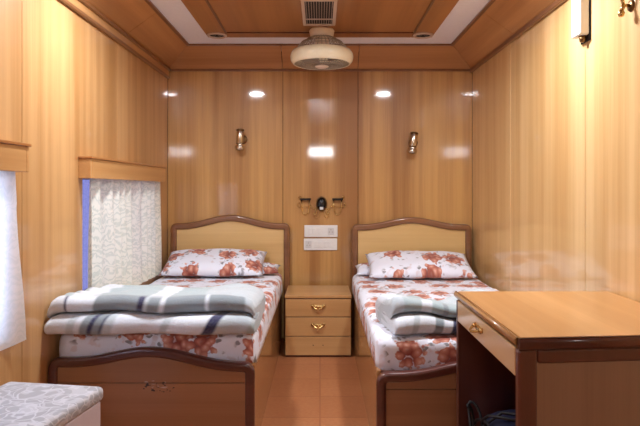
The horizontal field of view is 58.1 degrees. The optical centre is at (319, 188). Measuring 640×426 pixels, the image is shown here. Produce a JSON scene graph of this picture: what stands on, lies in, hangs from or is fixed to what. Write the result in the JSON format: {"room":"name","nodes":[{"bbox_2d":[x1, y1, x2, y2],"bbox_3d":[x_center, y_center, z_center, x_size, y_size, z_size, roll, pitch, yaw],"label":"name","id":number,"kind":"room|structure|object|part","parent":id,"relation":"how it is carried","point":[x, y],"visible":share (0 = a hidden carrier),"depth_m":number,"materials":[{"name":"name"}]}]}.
{"room":"train carriage","nodes":[
{"label":"train carriage","id":0,"kind":"room"},
{"bbox_2d":[0,0,167,385],"bbox_3d":[-1.235,-0.030,1.750,0.090,2.400,5.700,0,0,0],"label":"wall","id":1,"kind":"structure","parent":0,"point":[69,90],"depth_m":2.61,"materials":[{"name":"brown wood"}]},
{"bbox_2d":[0,139,31,171],"bbox_3d":[-1.155,-0.120,1.492,0.070,0.110,1.493,0,0,0],"label":"pelmet","id":2,"kind":"object","parent":1,"relation":"attached to","point":[14,156],"visible":0.9,"depth_m":2.13,"materials":[{"name":"brown wood"}]},
{"bbox_2d":[0,171,25,350],"bbox_3d":[-1.165,0.263,1.537,0.038,0.676,1.444,0,0,0],"label":"curtain","id":3,"kind":"object","parent":2,"relation":"hanging from","point":[12,308],"visible":0.99,"depth_m":2.17,"materials":[{"name":"white fabric"}]},
{"bbox_2d":[82,178,89,290],"bbox_3d":[-1.252,0.245,3.522,0.025,0.650,1.275,0,0,0],"label":"window","id":4,"kind":"structure","parent":1,"relation":"in","point":[85,181],"depth_m":3.07,"materials":[{"name":"glass"}]},
{"bbox_2d":[68,0,168,75],"bbox_3d":[-1.183,-0.897,1.743,0.014,0.042,5.486,0,0,0],"label":"trim","id":5,"kind":"structure","parent":1,"relation":"attached to","point":[77,3],"depth_m":3.30,"materials":[{"name":"brown wood"}]},
{"bbox_2d":[78,156,165,181],"bbox_3d":[-1.155,-0.107,3.518,0.070,0.110,1.373,0,0,0],"label":"pelmet","id":6,"kind":"object","parent":1,"relation":"attached to","point":[92,167],"visible":1,"depth_m":3.20,"materials":[{"name":"brown wood"}]},
{"bbox_2d":[88,178,161,287],"bbox_3d":[-1.165,0.279,3.530,0.048,0.682,1.241,0,0,0],"label":"curtain","id":7,"kind":"object","parent":6,"relation":"hanging from","point":[125,240],"visible":0.91,"depth_m":3.40,"materials":[{"name":"white fabric"}]},
{"bbox_2d":[86,0,185,67],"bbox_3d":[-1.087,-1.014,1.751,0.207,0.168,5.498,0,0,0],"label":"trim","id":8,"kind":"structure","parent":1,"relation":"attached to","point":[136,18],"depth_m":3.55,"materials":[{"name":"brown wood"}]},
{"bbox_2d":[261,339,368,425],"bbox_3d":[0.000,1.200,1.750,2.580,0.060,5.700,0,0,0],"label":"floor","id":9,"kind":"structure","parent":0,"point":[304,391],"depth_m":3.30,"materials":[{"name":"tile"}]},
{"bbox_2d":[0,382,102,425],"bbox_3d":[-0.974,0.930,1.828,0.373,0.480,0.455,0,0,9],"label":"stool","id":10,"kind":"object","parent":9,"relation":"on","point":[21,403],"visible":1,"depth_m":1.88,"materials":[{"name":"white fabric"}]},
{"bbox_2d":[48,215,289,425],"bbox_3d":[-0.709,0.685,3.490,0.954,0.970,1.980,0,0,0],"label":"bed","id":11,"kind":"object","parent":9,"relation":"on","point":[147,385],"visible":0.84,"depth_m":2.51,"materials":[{"name":"brown wood"}]},
{"bbox_3d":[-0.736,0.936,2.523,0.841,0.428,0.022,0,0,0],"label":"footboard","id":12,"kind":"part","parent":11,"relation":"part of","materials":[{"name":"brown wood"}]},
{"bbox_3d":[-0.736,0.931,2.522,0.901,0.478,0.045,0,0,0],"label":"footboard frame","id":13,"kind":"part","parent":11,"relation":"part of","materials":[{"name":"brown wood"}]},
{"bbox_2d":[59,273,282,362],"bbox_3d":[-0.728,0.705,3.487,0.896,0.148,1.870,0,0,0],"label":"mattress","id":14,"kind":"object","parent":11,"relation":"on","point":[235,347],"visible":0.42,"depth_m":2.56,"materials":[{"name":"fabric"}]},
{"bbox_2d":[44,283,265,334],"bbox_3d":[-0.731,0.548,2.740,0.906,0.166,0.580,0,0,0],"label":"folded blanket","id":15,"kind":"object","parent":14,"relation":"on","point":[236,308],"visible":1,"depth_m":2.50,"materials":[{"name":"grey fabric"}]},
{"bbox_2d":[158,248,266,276],"bbox_3d":[-0.770,0.532,4.215,0.740,0.177,0.346,0,0,0],"label":"pillow","id":16,"kind":"object","parent":14,"relation":"on","point":[221,262],"visible":1,"depth_m":4.11,"materials":[{"name":"white fabric"}]},
{"bbox_2d":[263,262,279,273],"bbox_3d":[-0.650,0.589,4.305,0.700,0.095,0.208,0,0,0],"label":"pillow","id":17,"kind":"object","parent":14,"relation":"on","point":[268,268],"visible":0.16,"depth_m":4.24,"materials":[{"name":"white fabric"}]},
{"bbox_3d":[-0.692,0.685,4.452,0.920,0.970,0.055,0,0,0],"label":"headboard frame","id":18,"kind":"part","parent":11,"relation":"part of","materials":[{"name":"brown wood"}]},
{"bbox_3d":[-0.692,0.690,4.455,0.860,0.920,0.020,0,0,0],"label":"headboard","id":19,"kind":"part","parent":11,"relation":"part of","materials":[{"name":"brown wood"}]},
{"bbox_3d":[-0.299,0.973,3.485,0.020,0.395,1.880,0,0,0],"label":"panel","id":20,"kind":"part","parent":11,"relation":"part of","materials":[{"name":"brown wood"}]},
{"bbox_2d":[285,285,351,356],"bbox_3d":[-0.013,0.954,4.192,0.464,0.432,0.446,0,0,0],"label":"nightstand","id":21,"kind":"object","parent":9,"relation":"on","point":[317,317],"visible":1,"depth_m":4.00,"materials":[{"name":"brown wood"}]},
{"bbox_3d":[-0.013,0.827,4.008,0.456,0.121,0.016,0,0,0],"label":"drawer","id":22,"kind":"part","parent":21,"relation":"part of","materials":[{"name":"brown wood"}]},
{"bbox_3d":[-0.013,0.819,3.985,0.100,0.039,0.032,0,0,0],"label":"handle","id":23,"kind":"part","parent":21,"relation":"part of","materials":[{"name":"gold metal"}]},
{"bbox_3d":[-0.013,0.957,4.008,0.456,0.129,0.016,0,0,0],"label":"drawer","id":24,"kind":"part","parent":21,"relation":"part of","materials":[{"name":"brown wood"}]},
{"bbox_3d":[-0.013,0.949,3.985,0.100,0.039,0.032,0,0,0],"label":"handle","id":25,"kind":"part","parent":21,"relation":"part of","materials":[{"name":"gold metal"}]},
{"bbox_3d":[-0.013,1.091,4.008,0.456,0.129,0.016,0,0,0],"label":"drawer","id":26,"kind":"part","parent":21,"relation":"part of","materials":[{"name":"brown wood"}]},
{"bbox_2d":[352,217,471,425],"bbox_3d":[0.703,0.694,3.450,0.930,0.952,2.060,0,0,0],"label":"bed","id":27,"kind":"object","parent":9,"relation":"on","point":[424,396],"visible":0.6,"depth_m":2.76,"materials":[{"name":"brown wood"}]},
{"bbox_3d":[0.252,0.973,3.445,0.020,0.395,1.960,0,0,0],"label":"panel","id":28,"kind":"part","parent":27,"relation":"part of","materials":[{"name":"brown wood"}]},
{"bbox_3d":[0.707,0.699,4.455,0.863,0.902,0.020,0,0,0],"label":"headboard","id":29,"kind":"part","parent":27,"relation":"part of","materials":[{"name":"brown wood"}]},
{"bbox_3d":[0.707,0.694,4.452,0.923,0.952,0.055,0,0,0],"label":"headboard frame","id":30,"kind":"part","parent":27,"relation":"part of","materials":[{"name":"brown wood"}]},
{"bbox_3d":[0.702,0.944,2.442,0.927,0.452,0.045,0,0,0],"label":"footboard frame","id":31,"kind":"part","parent":27,"relation":"part of","materials":[{"name":"brown wood"}]},
{"bbox_3d":[0.702,0.949,2.443,0.867,0.402,0.022,0,0,0],"label":"footboard","id":32,"kind":"part","parent":27,"relation":"part of","materials":[{"name":"brown wood"}]},
{"bbox_2d":[352,274,498,369],"bbox_3d":[0.699,0.709,3.448,0.921,0.142,1.949,0,0,0],"label":"mattress","id":33,"kind":"object","parent":27,"relation":"on","point":[389,351],"visible":0.41,"depth_m":2.75,"materials":[{"name":"fabric"}]},
{"bbox_2d":[355,263,368,274],"bbox_3d":[0.565,0.591,4.305,0.600,0.094,0.207,0,0,0],"label":"pillow","id":34,"kind":"object","parent":33,"relation":"on","point":[362,269],"visible":0.16,"depth_m":4.25,"materials":[{"name":"white fabric"}]},
{"bbox_2d":[365,250,477,278],"bbox_3d":[0.720,0.542,4.180,0.760,0.176,0.360,0,0,0],"label":"pillow","id":35,"kind":"object","parent":33,"relation":"on","point":[395,263],"visible":1,"depth_m":4.06,"materials":[{"name":"white fabric"}]},
{"bbox_2d":[375,289,487,334],"bbox_3d":[0.570,0.548,2.671,0.591,0.178,0.377,0,0,0],"label":"folded blanket","id":36,"kind":"object","parent":33,"relation":"on","point":[400,314],"visible":0.55,"depth_m":2.53,"materials":[{"name":"grey fabric"}]},
{"bbox_2d":[466,400,515,425],"bbox_3d":[0.663,0.992,2.150,0.206,0.355,0.251,0,0,0],"label":"cable","id":37,"kind":"object","parent":9,"relation":"on","point":[473,421],"visible":0.92,"depth_m":2.18,"materials":[{"name":"black rubber"}]},
{"bbox_2d":[484,409,515,425],"bbox_3d":[0.845,0.993,2.075,0.440,0.353,0.490,0,0,0],"label":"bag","id":38,"kind":"object","parent":9,"relation":"on","point":[497,422],"visible":0.07,"depth_m":2.17,"materials":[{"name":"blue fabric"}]},
{"bbox_2d":[454,291,639,425],"bbox_3d":[0.856,0.795,1.995,0.660,0.750,0.760,0,0,0],"label":"writing desk","id":39,"kind":"object","parent":9,"relation":"on","point":[552,358],"visible":1,"depth_m":1.71,"materials":[{"name":"brown wood"}]},
{"bbox_3d":[0.543,0.494,2.030,0.034,0.030,0.104,0,0,0],"label":"handle","id":40,"kind":"part","parent":39,"relation":"part of","materials":[{"name":"gold metal"}]},
{"bbox_3d":[0.873,0.812,2.358,0.625,0.716,0.026,0,0,0],"label":"panel","id":41,"kind":"part","parent":39,"relation":"part of","materials":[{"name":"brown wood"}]},
{"bbox_3d":[0.569,0.497,2.001,0.018,0.082,0.687,0,0,0],"label":"drawer","id":42,"kind":"part","parent":39,"relation":"part of","materials":[{"name":"brown wood"}]},
{"bbox_3d":[0.873,0.812,1.665,0.628,0.716,0.032,0,0,-5],"label":"frame","id":43,"kind":"part","parent":39,"relation":"part of","materials":[{"name":"brown wood"}]},
{"bbox_3d":[0.875,0.831,1.667,0.526,0.678,0.016,0,0,-5],"label":"panel","id":44,"kind":"part","parent":39,"relation":"part of","materials":[{"name":"brown wood"}]},
{"bbox_2d":[168,51,471,338],"bbox_3d":[0.000,-0.030,4.530,2.580,2.400,0.060,0,0,0],"label":"wall","id":45,"kind":"structure","parent":0,"point":[313,135],"depth_m":4.50,"materials":[{"name":"brown wood"}]},
{"bbox_2d":[235,128,246,150],"bbox_3d":[-0.613,-0.380,4.447,0.077,0.168,0.120,0,0,9],"label":"wall spotlight","id":46,"kind":"object","parent":45,"relation":"attached to","point":[241,139],"visible":1,"depth_m":4.40,"materials":[{"name":"gold metal"}]},
{"bbox_2d":[170,46,470,68],"bbox_3d":[-0.002,-1.014,4.395,2.376,0.168,0.210,0,0,0],"label":"trim","id":47,"kind":"structure","parent":45,"relation":"attached to","point":[191,57],"depth_m":4.40,"materials":[{"name":"brown wood"}]},
{"bbox_2d":[304,238,336,249],"bbox_3d":[0.004,0.428,4.489,0.249,0.086,0.021,0,0,0],"label":"switch plate","id":48,"kind":"object","parent":45,"relation":"attached to","point":[309,243],"visible":1,"depth_m":4.48,"materials":[{"name":"white plastic"}]},
{"bbox_2d":[305,241,311,247],"bbox_3d":[-0.090,0.431,4.484,0.048,0.056,0.004,0,0,0],"label":"socket","id":49,"kind":"object","parent":48,"relation":"attached to","point":[308,244],"depth_m":4.48,"materials":[{"name":"grey plastic"}]},
{"bbox_2d":[304,225,337,236],"bbox_3d":[0.008,0.327,4.489,0.257,0.086,0.021,0,0,0],"label":"switch plate","id":50,"kind":"object","parent":45,"relation":"attached to","point":[309,230],"visible":1,"depth_m":4.48,"materials":[{"name":"white plastic"}]},
{"bbox_2d":[328,228,333,234],"bbox_3d":[0.085,0.329,4.484,0.048,0.056,0.004,0,0,0],"label":"socket","id":51,"kind":"object","parent":50,"relation":"attached to","point":[330,230],"depth_m":4.48,"materials":[{"name":"grey plastic"}]},
{"bbox_2d":[297,196,345,217],"bbox_3d":[0.012,0.140,4.478,0.381,0.174,0.045,0,0,0],"label":"wall bracket","id":52,"kind":"object","parent":45,"relation":"attached to","point":[321,203],"visible":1,"depth_m":4.48,"materials":[{"name":"black metal"}]},
{"bbox_2d":[407,132,417,153],"bbox_3d":[0.716,-0.354,4.444,0.093,0.171,0.113,0,0,0],"label":"wall spotlight","id":53,"kind":"object","parent":45,"relation":"attached to","point":[413,142],"visible":1,"depth_m":4.40,"materials":[{"name":"gold metal"}]},
{"bbox_2d":[150,0,489,50],"bbox_3d":[0.000,-1.120,1.750,2.580,0.080,5.700,0,0,0],"label":"ceiling","id":54,"kind":"structure","parent":0,"point":[175,12],"depth_m":3.98,"materials":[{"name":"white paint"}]},
{"bbox_2d":[59,0,565,78],"bbox_3d":[0.000,-0.969,1.750,2.380,0.222,5.500,0,0,0],"label":"trim","id":55,"kind":"structure","parent":54,"relation":"attached to","point":[557,3],"depth_m":3.82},
{"bbox_2d":[181,0,458,36],"bbox_3d":[0.000,-1.070,1.520,1.570,0.016,5.040,0,0,0],"label":"trim","id":56,"kind":"structure","parent":54,"relation":"attached to","point":[234,15],"depth_m":3.55,"materials":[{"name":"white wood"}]},
{"bbox_2d":[207,32,226,38],"bbox_3d":[-0.710,-1.056,3.970,0.135,0.012,0.135,0,0,0],"label":"recessed light","id":57,"kind":"object","parent":56,"relation":"attached to","point":[215,35],"visible":1,"depth_m":3.97,"materials":[{"name":"white paint"}]},
{"bbox_2d":[301,0,337,25],"bbox_3d":[-0.005,-1.056,3.460,0.206,0.012,0.500,0,0,0],"label":"air vent","id":58,"kind":"object","parent":56,"relation":"attached to","point":[314,12],"visible":1,"depth_m":3.45,"materials":[{"name":"white paint"}]},
{"bbox_2d":[290,26,352,69],"bbox_3d":[0.012,-0.933,3.840,0.422,0.258,0.422,0,0,0],"label":"ceiling fan","id":59,"kind":"object","parent":56,"relation":"attached to","point":[321,55],"visible":1,"depth_m":3.74,"materials":[{"name":"white plastic"}]},
{"bbox_3d":[-0.066,-0.874,3.911,0.140,0.047,0.144,0,0,42],"label":"blade","id":60,"kind":"part","parent":59,"relation":"part of","materials":[{"name":"beige plastic"}]},
{"bbox_2d":[298,34,345,46],"bbox_3d":[0.012,-0.965,3.840,0.359,0.093,0.359,0,0,0],"label":"grille","id":61,"kind":"object","parent":59,"relation":"attached to","point":[319,39],"depth_m":3.75,"materials":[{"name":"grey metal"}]},
{"bbox_3d":[0.012,-0.963,3.840,0.100,0.086,0.100,0,0,0],"label":"motor","id":62,"kind":"part","parent":59,"relation":"part of","materials":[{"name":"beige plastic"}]},
{"bbox_2d":[295,58,348,69],"bbox_3d":[0.012,-0.826,3.840,0.370,0.020,0.370,0,0,0],"label":"grille","id":63,"kind":"object","parent":59,"relation":"attached to","point":[317,65],"depth_m":3.80,"materials":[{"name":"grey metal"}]},
{"bbox_2d":[413,32,432,38],"bbox_3d":[0.710,-1.056,3.970,0.135,0.012,0.135,0,0,0],"label":"recessed light","id":64,"kind":"object","parent":56,"relation":"attached to","point":[423,35],"visible":1,"depth_m":3.97,"materials":[{"name":"white paint"}]},
{"bbox_2d":[472,0,639,301],"bbox_3d":[1.220,-0.030,1.750,0.060,2.400,5.700,0,0,0],"label":"wall","id":65,"kind":"structure","parent":0,"point":[556,118],"depth_m":2.85,"materials":[{"name":"brown wood"}]},
{"bbox_2d":[454,0,555,67],"bbox_3d":[1.087,-1.014,1.751,0.207,0.168,5.498,0,0,0],"label":"trim","id":66,"kind":"structure","parent":65,"relation":"attached to","point":[502,19],"depth_m":3.55,"materials":[{"name":"brown wood"}]},
{"bbox_2d":[572,0,590,44],"bbox_3d":[1.164,-0.775,2.573,0.052,0.250,0.094,0,0,0],"label":"wall lamp","id":67,"kind":"object","parent":65,"relation":"attached to","point":[581,9],"depth_m":2.53,"materials":[{"name":"white plastic"}]},
{"bbox_3d":[1.139,-0.818,2.572,0.002,0.115,0.049,0,0,0],"label":"panel","id":68,"kind":"part","parent":67,"relation":"part of","materials":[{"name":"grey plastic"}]},
{"bbox_3d":[1.166,-0.665,2.560,0.032,0.030,0.032,0,0,0],"label":"knob","id":69,"kind":"part","parent":67,"relation":"part of","materials":[{"name":"gold metal"}]},
{"bbox_3d":[1.187,-0.777,2.573,0.006,0.245,0.094,0,0,0],"label":"plate","id":70,"kind":"part","parent":67,"relation":"part of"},
{"bbox_2d":[618,0,634,16],"bbox_3d":[1.165,-0.719,2.200,0.055,0.125,0.048,0,0,0],"label":"coat hook","id":71,"kind":"object","parent":65,"relation":"attached to","point":[630,6],"visible":1,"depth_m":2.19,"materials":[{"name":"gold metal"}]}
]}

